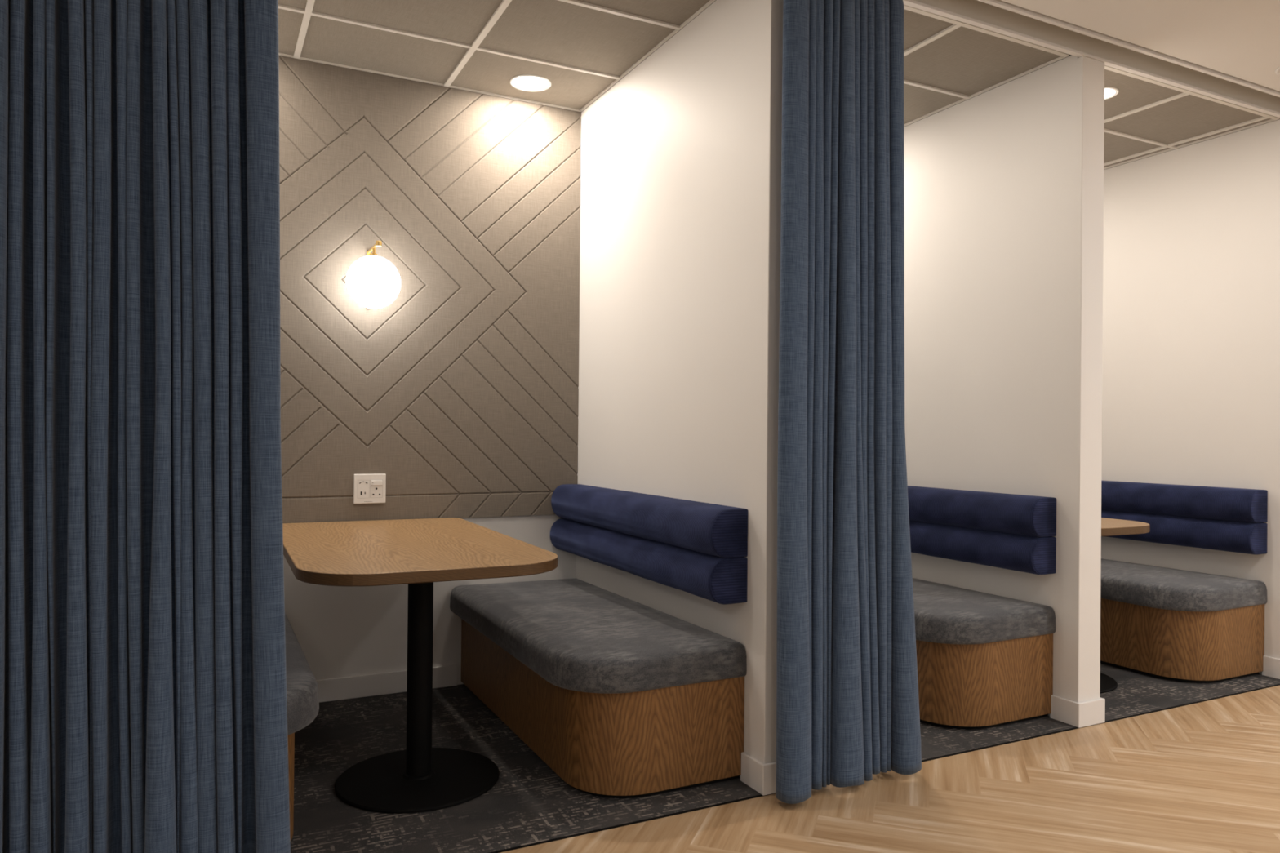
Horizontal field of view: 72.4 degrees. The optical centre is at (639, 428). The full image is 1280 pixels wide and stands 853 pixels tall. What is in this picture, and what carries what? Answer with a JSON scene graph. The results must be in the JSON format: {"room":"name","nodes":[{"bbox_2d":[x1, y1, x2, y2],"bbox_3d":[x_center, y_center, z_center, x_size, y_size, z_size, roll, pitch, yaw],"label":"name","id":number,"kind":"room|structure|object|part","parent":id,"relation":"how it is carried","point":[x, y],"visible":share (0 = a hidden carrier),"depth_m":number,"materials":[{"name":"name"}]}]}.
{"room":"office booth area","nodes":[
{"label":"office booth area","id":0,"kind":"room"},
{"bbox_2d":[283,82,617,684],"bbox_3d":[0.412,-0.252,4.444,5.585,2.750,0.120,1,0,-27],"label":"wall","id":1,"kind":"structure","parent":0,"point":[340,631],"depth_m":3.62,"materials":[{"name":"paint"}]},
{"bbox_2d":[315,664,457,702],"bbox_3d":[-1.119,1.057,3.602,0.740,0.089,0.012,1,0,-27],"label":"baseboard","id":2,"kind":"structure","parent":1,"relation":"attached to","point":[396,682],"depth_m":3.61,"materials":[{"name":"paint"}]},
{"bbox_2d":[278,55,581,523],"bbox_3d":[-1.108,-0.544,3.605,1.848,1.847,0.014,1,0,-27],"label":"wall panel","id":3,"kind":"object","parent":1,"relation":"attached to","point":[461,390],"visible":0.62,"depth_m":3.70,"materials":[{"name":"beige fabric"}]},
{"bbox_2d":[353,474,386,503],"bbox_3d":[-1.109,0.246,3.589,0.127,0.121,0.014,1,0,-27],"label":"wall socket","id":4,"kind":"object","parent":3,"relation":"attached to","point":[367,488],"visible":1,"depth_m":3.59,"materials":[{"name":"white plastic"}]},
{"bbox_2d":[371,480,382,485],"bbox_3d":[-1.084,0.222,3.597,0.044,0.020,0.004,1,0,-27],"label":"rocker switch","id":5,"kind":"object","parent":4,"relation":"attached to","point":[373,482],"depth_m":3.59,"materials":[{"name":"grey plastic"}]},
{"bbox_2d":[346,240,400,308],"bbox_3d":[-1.062,-0.607,3.483,0.209,0.253,0.244,1,0,-27],"label":"wall lamp","id":6,"kind":"object","parent":3,"relation":"attached to","point":[372,281],"visible":1,"depth_m":3.41,"materials":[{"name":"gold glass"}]},
{"bbox_3d":[-1.060,-0.709,3.482,0.028,0.048,0.238,1,0,-27],"label":"arm","id":7,"kind":"part","parent":6,"relation":"part of","materials":[{"name":"gold metal"}]},
{"bbox_2d":[278,0,715,111],"bbox_3d":[-0.767,-1.489,2.950,1.850,0.041,1.490,1,0,-27],"label":"ceiling","id":8,"kind":"structure","parent":0,"point":[584,48],"depth_m":3.29,"materials":[{"name":"beige tile"}]},
{"bbox_2d":[510,74,551,91],"bbox_3d":[-0.464,-1.469,3.712,0.174,0.006,0.174,1,0,-27],"label":"recessed light","id":9,"kind":"object","parent":8,"relation":"in","point":[527,82],"visible":1,"depth_m":3.71,"materials":[{"name":"white plastic"}]},
{"bbox_2d":[513,76,547,89],"bbox_3d":[-0.464,-1.471,3.712,0.150,0.002,0.150,1,0,-27],"label":"diffuser","id":10,"kind":"object","parent":9,"relation":"attached to","point":[519,82],"depth_m":3.71,"materials":[{"name":"white plastic"}]},
{"bbox_2d":[575,0,782,777],"bbox_3d":[0.108,-0.171,3.379,0.127,2.574,1.512,1,0,-27],"label":"wall","id":11,"kind":"structure","parent":0,"point":[680,206],"depth_m":3.08,"materials":[{"name":"paint"}]},
{"bbox_2d":[550,484,747,604],"bbox_3d":[-0.035,0.400,3.352,0.140,0.298,1.392,1,0,-27],"label":"backrest","id":12,"kind":"object","parent":11,"relation":"attached to","point":[695,548],"visible":1,"depth_m":3.03,"materials":[{"name":"blue fabric"}]},
{"bbox_2d":[740,751,776,795],"bbox_3d":[0.104,1.069,3.359,0.152,0.092,1.504,1,0,-27],"label":"baseboard","id":13,"kind":"structure","parent":11,"relation":"attached to","point":[761,777],"depth_m":2.68,"materials":[{"name":"paint"}]},
{"bbox_2d":[489,684,1279,852],"bbox_3d":[1.479,1.132,3.213,6.155,0.012,0.008,1,0,-27],"label":"trim","id":14,"kind":"structure","parent":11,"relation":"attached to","point":[1067,730],"depth_m":2.64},
{"bbox_2d":[290,663,1279,852],"bbox_3d":[1.137,1.136,3.894,6.155,0.024,1.516,1,0,-27],"label":"floor","id":15,"kind":"structure","parent":0,"point":[528,803],"depth_m":2.77,"materials":[{"name":"grey carpet"}]},
{"bbox_2d":[284,613,319,840],"bbox_3d":[-1.364,0.873,2.688,0.595,0.444,1.419,1,0,-27],"label":"bench","id":16,"kind":"object","parent":15,"relation":"on","point":[302,689],"visible":0.13,"depth_m":2.29,"materials":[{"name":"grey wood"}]},
{"bbox_2d":[284,613,319,735],"bbox_3d":[-1.362,0.709,2.689,0.594,0.116,1.419,1,0,-27],"label":"seat cushion","id":17,"kind":"object","parent":16,"relation":"on","point":[302,689],"depth_m":2.29,"materials":[{"name":"grey fabric"}]},
{"bbox_2d":[282,517,557,813],"bbox_3d":[-0.814,0.739,2.963,0.758,0.726,1.386,1,0,-27],"label":"table","id":18,"kind":"object","parent":15,"relation":"on","point":[419,553],"visible":0.95,"depth_m":2.71,"materials":[{"name":"brown wood"}]},
{"bbox_3d":[-0.692,0.753,2.748,0.078,0.681,0.078,1,0,-27],"label":"post","id":19,"kind":"part","parent":18,"relation":"part of","materials":[{"name":"black metal"}]},
{"bbox_2d":[449,577,746,798],"bbox_3d":[-0.245,0.886,3.251,0.595,0.444,1.419,1,0,-27],"label":"bench","id":20,"kind":"object","parent":15,"relation":"on","point":[620,696],"visible":1,"depth_m":2.72,"materials":[{"name":"brown wood"}]},
{"bbox_2d":[449,577,746,693],"bbox_3d":[-0.244,0.722,3.251,0.594,0.116,1.419,1,0,-27],"label":"seat cushion","id":21,"kind":"object","parent":20,"relation":"on","point":[577,635],"depth_m":2.82,"materials":[{"name":"grey fabric"}]},
{"bbox_2d":[912,577,1055,729],"bbox_3d":[1.038,0.902,3.895,0.595,0.444,1.419,1,0,-27],"label":"bench","id":22,"kind":"object","parent":15,"relation":"on","point":[984,660],"visible":0.49,"depth_m":3.29,"materials":[{"name":"brown wood"}]},
{"bbox_2d":[912,577,1055,644],"bbox_3d":[1.039,0.737,3.896,0.594,0.116,1.419,1,0,-27],"label":"seat cushion","id":23,"kind":"object","parent":22,"relation":"on","point":[944,615],"depth_m":3.31,"materials":[{"name":"grey fabric"}]},
{"bbox_2d":[1099,517,1150,693],"bbox_3d":[1.703,0.768,4.229,0.606,0.726,1.384,1,0,-27],"label":"table","id":24,"kind":"object","parent":15,"relation":"on","point":[1109,526],"visible":0.21,"depth_m":3.71,"materials":[{"name":"brown wood"}]},
{"bbox_2d":[1100,558,1266,683],"bbox_3d":[2.326,0.917,4.543,0.595,0.444,1.419,1,0,-27],"label":"bench","id":25,"kind":"object","parent":15,"relation":"on","point":[1162,623],"visible":0.49,"depth_m":3.97,"materials":[{"name":"brown wood"}]},
{"bbox_2d":[1100,558,1266,612],"bbox_3d":[2.328,0.753,4.543,0.594,0.116,1.419,1,0,-27],"label":"seat cushion","id":26,"kind":"object","parent":25,"relation":"on","point":[1151,588],"depth_m":4.00,"materials":[{"name":"grey fabric"}]},
{"bbox_2d":[501,685,1279,852],"bbox_3d":[1.992,1.125,1.130,10.500,0.001,4.200,1,0,-27],"label":"floor","id":27,"kind":"structure","parent":0,"point":[1202,777],"depth_m":2.62,"materials":[{"name":"brown wood"}]},
{"bbox_2d":[903,4,1069,126],"bbox_3d":[0.757,-1.471,3.716,1.309,0.041,1.490,1,0,-27],"label":"ceiling","id":28,"kind":"structure","parent":0,"point":[948,62],"depth_m":3.45,"materials":[{"name":"beige tile"}]},
{"bbox_2d":[903,55,1104,716],"bbox_3d":[1.391,-0.156,4.024,0.127,2.574,1.512,1,0,-27],"label":"wall","id":29,"kind":"structure","parent":0,"point":[1004,184],"depth_m":3.57,"materials":[{"name":"paint"}]},
{"bbox_2d":[907,485,1056,574],"bbox_3d":[1.248,0.415,3.997,0.140,0.298,1.392,1,0,-27],"label":"backrest","id":30,"kind":"object","parent":29,"relation":"attached to","point":[1009,531],"visible":0.51,"depth_m":3.56,"materials":[{"name":"blue fabric"}]},
{"bbox_2d":[1049,694,1105,728],"bbox_3d":[1.387,1.084,4.004,0.152,0.092,1.504,1,0,-27],"label":"baseboard","id":31,"kind":"structure","parent":29,"relation":"attached to","point":[1090,713],"depth_m":3.34,"materials":[{"name":"paint"}]},
{"bbox_2d":[914,0,1279,112],"bbox_3d":[1.093,-1.517,2.979,10.500,0.158,0.130,1,0,-27],"label":"wall header","id":32,"kind":"structure","parent":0,"point":[975,9],"depth_m":3.37,"materials":[{"name":"paint"}]},
{"bbox_2d":[902,0,1279,117],"bbox_3d":[1.070,-1.434,3.023,10.500,0.010,0.022,1,0,-27],"label":"trim","id":33,"kind":"structure","parent":32,"relation":"attached to","point":[913,3],"depth_m":3.31,"materials":[{"name":"paint"}]},
{"bbox_2d":[977,0,1279,97],"bbox_3d":[1.119,-1.455,2.927,10.500,0.019,0.016,1,0,-27],"label":"trim","id":34,"kind":"structure","parent":32,"relation":"attached to","point":[999,3],"depth_m":3.27,"materials":[{"name":"paint"}]},
{"bbox_3d":[-1.246,-1.589,1.789,1.150,0.027,0.040,1,0,-27],"label":"track","id":35,"kind":"object","parent":32,"relation":"attached to","visible":0},
{"bbox_2d":[0,0,290,852],"bbox_3d":[-1.220,-0.243,1.792,0.968,2.642,0.116,1,0,-27],"label":"curtain","id":36,"kind":"object","parent":35,"relation":"hanging from","point":[144,706],"visible":1,"depth_m":1.86,"materials":[{"name":"blue fabric"}]},
{"bbox_3d":[0.675,-1.567,2.755,0.950,0.027,0.040,1,0,-27],"label":"track","id":37,"kind":"object","parent":32,"relation":"attached to","visible":0},
{"bbox_2d":[775,0,921,804],"bbox_3d":[0.664,-0.221,2.728,0.562,2.640,0.129,1,0,-27],"label":"curtain","id":38,"kind":"object","parent":37,"relation":"hanging from","point":[847,699],"visible":1,"depth_m":2.69,"materials":[{"name":"blue fabric"}]},
{"bbox_2d":[1000,0,1279,91],"bbox_3d":[2.042,-1.522,1.093,10.500,0.156,4.092,1,0,-27],"label":"ceiling","id":39,"kind":"structure","parent":0,"point":[1238,38],"depth_m":3.13,"materials":[{"name":"paint"}]},
{"bbox_2d":[1101,119,1279,674],"bbox_3d":[2.680,-0.141,4.671,0.127,2.574,1.512,1,0,-27],"label":"wall","id":40,"kind":"structure","parent":0,"point":[1191,352],"depth_m":4.34,"materials":[{"name":"paint"}]},
{"bbox_2d":[1101,480,1267,555],"bbox_3d":[2.537,0.430,4.645,0.140,0.298,1.392,1,0,-27],"label":"backrest","id":41,"kind":"object","parent":40,"relation":"attached to","point":[1227,519],"visible":0.59,"depth_m":4.24,"materials":[{"name":"blue fabric"}]},
{"bbox_2d":[1262,655,1279,679],"bbox_3d":[2.675,1.099,4.651,0.152,0.092,1.504,1,0,-27],"label":"baseboard","id":42,"kind":"structure","parent":40,"relation":"attached to","point":[1271,666],"depth_m":4.02,"materials":[{"name":"paint"}]},
{"bbox_2d":[1103,65,1279,169],"bbox_3d":[2.043,-1.456,4.363,1.315,0.041,1.490,1,0,-27],"label":"ceiling","id":43,"kind":"structure","parent":0,"point":[1147,117],"depth_m":4.05,"materials":[{"name":"beige tile"}]},
{"bbox_2d":[1104,86,1119,99],"bbox_3d":[1.981,-1.446,3.773,0.154,0.006,0.154,1,0,-27],"label":"recessed light","id":44,"kind":"object","parent":43,"relation":"in","point":[1109,91],"visible":0.32,"depth_m":3.75,"materials":[{"name":"white plastic"}]},
{"bbox_2d":[1104,88,1115,97],"bbox_3d":[1.981,-1.447,3.773,0.130,0.002,0.130,1,0,-27],"label":"diffuser","id":45,"kind":"object","parent":44,"relation":"attached to","point":[1108,93],"depth_m":3.76,"materials":[{"name":"white plastic"}]}
]}

